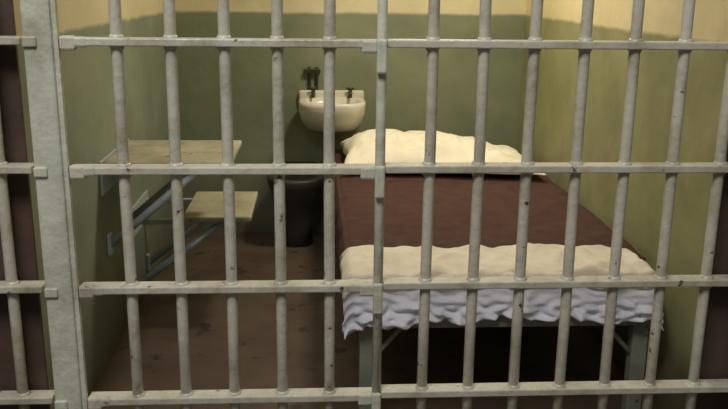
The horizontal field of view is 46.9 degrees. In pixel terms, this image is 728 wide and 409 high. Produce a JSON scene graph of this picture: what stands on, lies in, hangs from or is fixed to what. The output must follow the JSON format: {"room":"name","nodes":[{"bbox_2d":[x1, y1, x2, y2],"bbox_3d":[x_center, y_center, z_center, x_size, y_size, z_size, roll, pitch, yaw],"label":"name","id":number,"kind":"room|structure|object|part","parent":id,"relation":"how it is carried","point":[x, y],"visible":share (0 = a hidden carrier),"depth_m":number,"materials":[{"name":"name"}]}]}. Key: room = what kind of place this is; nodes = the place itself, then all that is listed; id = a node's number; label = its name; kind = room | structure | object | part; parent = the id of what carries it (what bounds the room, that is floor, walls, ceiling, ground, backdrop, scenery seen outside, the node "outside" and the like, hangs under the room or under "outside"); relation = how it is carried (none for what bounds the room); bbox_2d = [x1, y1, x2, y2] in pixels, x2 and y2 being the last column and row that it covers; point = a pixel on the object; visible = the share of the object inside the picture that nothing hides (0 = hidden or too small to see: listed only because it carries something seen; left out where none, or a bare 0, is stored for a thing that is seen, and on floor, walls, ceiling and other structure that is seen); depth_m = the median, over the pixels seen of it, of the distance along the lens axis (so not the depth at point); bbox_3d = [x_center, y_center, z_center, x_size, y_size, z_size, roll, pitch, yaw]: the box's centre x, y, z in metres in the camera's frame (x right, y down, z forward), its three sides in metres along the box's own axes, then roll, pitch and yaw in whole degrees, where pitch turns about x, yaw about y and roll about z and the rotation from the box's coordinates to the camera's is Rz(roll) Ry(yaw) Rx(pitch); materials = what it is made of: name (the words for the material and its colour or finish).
{"room":"prison interior","nodes":[
{"label":"prison interior","id":0,"kind":"room"},
{"bbox_2d":[13,0,172,408],"bbox_3d":[-1.033,-0.587,3.260,0.140,2.200,2.516,0,15,-3],"label":"wall","id":1,"kind":"structure","parent":0,"point":[86,71],"depth_m":3.03,"materials":[{"name":"paint"}]},
{"bbox_2d":[0,0,50,408],"bbox_3d":[-0.943,-0.267,2.041,0.215,2.200,0.012,0,15,-3],"label":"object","id":2,"kind":"structure","parent":1,"relation":"attached to","point":[11,104],"depth_m":2.13,"materials":[{"name":"brown paint"}]},
{"bbox_2d":[98,138,241,255],"bbox_3d":[-0.726,-0.036,3.271,0.469,0.365,0.470,0,15,-3],"label":"table","id":3,"kind":"object","parent":1,"relation":"attached to","point":[140,151],"depth_m":3.13,"materials":[{"name":"beige wood"}]},
{"bbox_2d":[132,190,257,280],"bbox_3d":[-0.728,0.167,3.661,0.509,0.365,0.460,0,15,-3],"label":"seat","id":4,"kind":"object","parent":1,"relation":"attached to","point":[204,208],"depth_m":3.53,"materials":[{"name":"beige wood"}]},
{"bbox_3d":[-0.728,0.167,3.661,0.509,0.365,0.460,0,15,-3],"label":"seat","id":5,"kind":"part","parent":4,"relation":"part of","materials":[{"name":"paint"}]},
{"bbox_2d":[175,0,525,231],"bbox_3d":[-0.084,-0.925,4.593,2.195,2.200,0.120,0,15,-3],"label":"wall","id":6,"kind":"structure","parent":0,"point":[198,67],"depth_m":4.59,"materials":[{"name":"paint"}]},
{"bbox_2d":[298,67,365,132],"bbox_3d":[-0.170,-0.467,4.477,0.356,0.498,0.325,0,15,-3],"label":"wall-mounted sink","id":7,"kind":"object","parent":6,"relation":"attached to","point":[350,104],"visible":0.82,"depth_m":4.41,"materials":[{"name":"ceramic"}]},
{"bbox_2d":[92,232,656,408],"bbox_3d":[0.066,1.022,1.706,6.000,0.100,6.700,0,15,-3],"label":"floor","id":8,"kind":"structure","parent":0,"point":[255,251],"depth_m":3.26,"materials":[{"name":"concrete"}]},
{"bbox_2d":[0,36,54,408],"bbox_3d":[-1.002,-0.252,1.995,0.400,2.167,0.048,0,15,-3],"label":"bars","id":9,"kind":"object","parent":8,"relation":"on","point":[22,397],"visible":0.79,"depth_m":2.11,"materials":[{"name":"paint"}]},
{"bbox_2d":[19,0,87,408],"bbox_3d":[-0.747,-0.247,1.974,0.082,2.206,0.027,0,15,-3],"label":"post","id":10,"kind":"object","parent":8,"relation":"on","point":[39,18],"visible":1,"depth_m":2.03,"materials":[{"name":"metal"}]},
{"bbox_2d":[59,0,387,408],"bbox_3d":[-0.328,-0.225,2.027,0.764,2.220,0.051,0,15,-3],"label":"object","id":11,"kind":"structure","parent":10,"relation":"attached to","point":[283,395],"depth_m":2.08,"materials":[{"name":"paint"}]},
{"bbox_2d":[267,162,323,247],"bbox_3d":[-0.366,0.008,4.551,0.310,0.410,0.400,0,15,-3],"label":"toilet","id":12,"kind":"object","parent":8,"relation":"on","point":[302,192],"visible":0.6,"depth_m":4.44,"materials":[{"name":"ceramic"}]},
{"bbox_2d":[335,149,663,408],"bbox_3d":[0.379,0.192,3.607,1.024,0.550,2.185,0,15,-3],"label":"bed","id":13,"kind":"object","parent":8,"relation":"on","point":[354,196],"visible":0.63,"depth_m":2.70,"materials":[{"name":"fabric"}]},
{"bbox_2d":[339,129,375,163],"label":"pillow","id":14,"kind":"object","parent":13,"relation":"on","point":[360,148],"depth_m":3.99,"materials":[{"name":"fabric"}]},
{"bbox_2d":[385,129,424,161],"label":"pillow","id":15,"kind":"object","parent":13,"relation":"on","point":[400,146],"depth_m":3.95,"materials":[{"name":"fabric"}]},
{"bbox_2d":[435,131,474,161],"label":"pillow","id":16,"kind":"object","parent":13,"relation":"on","point":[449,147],"depth_m":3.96,"materials":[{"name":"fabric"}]},
{"bbox_2d":[335,149,645,292],"bbox_3d":[0.373,-0.007,3.696,1.024,0.142,1.891,0,15,-3],"label":"blanket","id":17,"kind":"object","parent":13,"relation":"on","point":[354,196],"depth_m":3.28,"materials":[{"name":"fabric"}]},
{"bbox_2d":[339,243,655,300],"bbox_3d":[0.422,0.203,2.685,0.998,0.102,0.343,0,15,-3],"label":"folded blanket","id":18,"kind":"object","parent":13,"relation":"on","point":[357,262],"depth_m":2.58,"materials":[{"name":"beige fabric"}]},
{"bbox_3d":[0.389,0.261,3.656,0.970,0.392,2.117,0,15,-3],"label":"frame","id":19,"kind":"part","parent":13,"relation":"part of","materials":[{"name":"metal"}]},
{"bbox_2d":[381,0,727,408],"bbox_3d":[0.570,-0.257,2.088,1.037,2.167,0.048,0,15,-3],"label":"bars","id":20,"kind":"object","parent":8,"relation":"on","point":[519,282],"visible":0.94,"depth_m":2.15,"materials":[{"name":"paint"}]},
{"bbox_2d":[517,0,727,408],"bbox_3d":[1.018,-0.594,3.381,0.140,2.200,2.516,0,15,-3],"label":"wall","id":21,"kind":"structure","parent":0,"point":[561,19],"depth_m":2.90,"materials":[{"name":"paint"}]},
{"bbox_2d":[695,148,727,408],"bbox_3d":[1.059,-0.274,2.159,0.245,2.200,0.012,0,15,-3],"label":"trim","id":22,"kind":"structure","parent":21,"relation":"attached to","point":[714,360],"depth_m":2.31,"materials":[{"name":"brown paint"}]}
]}

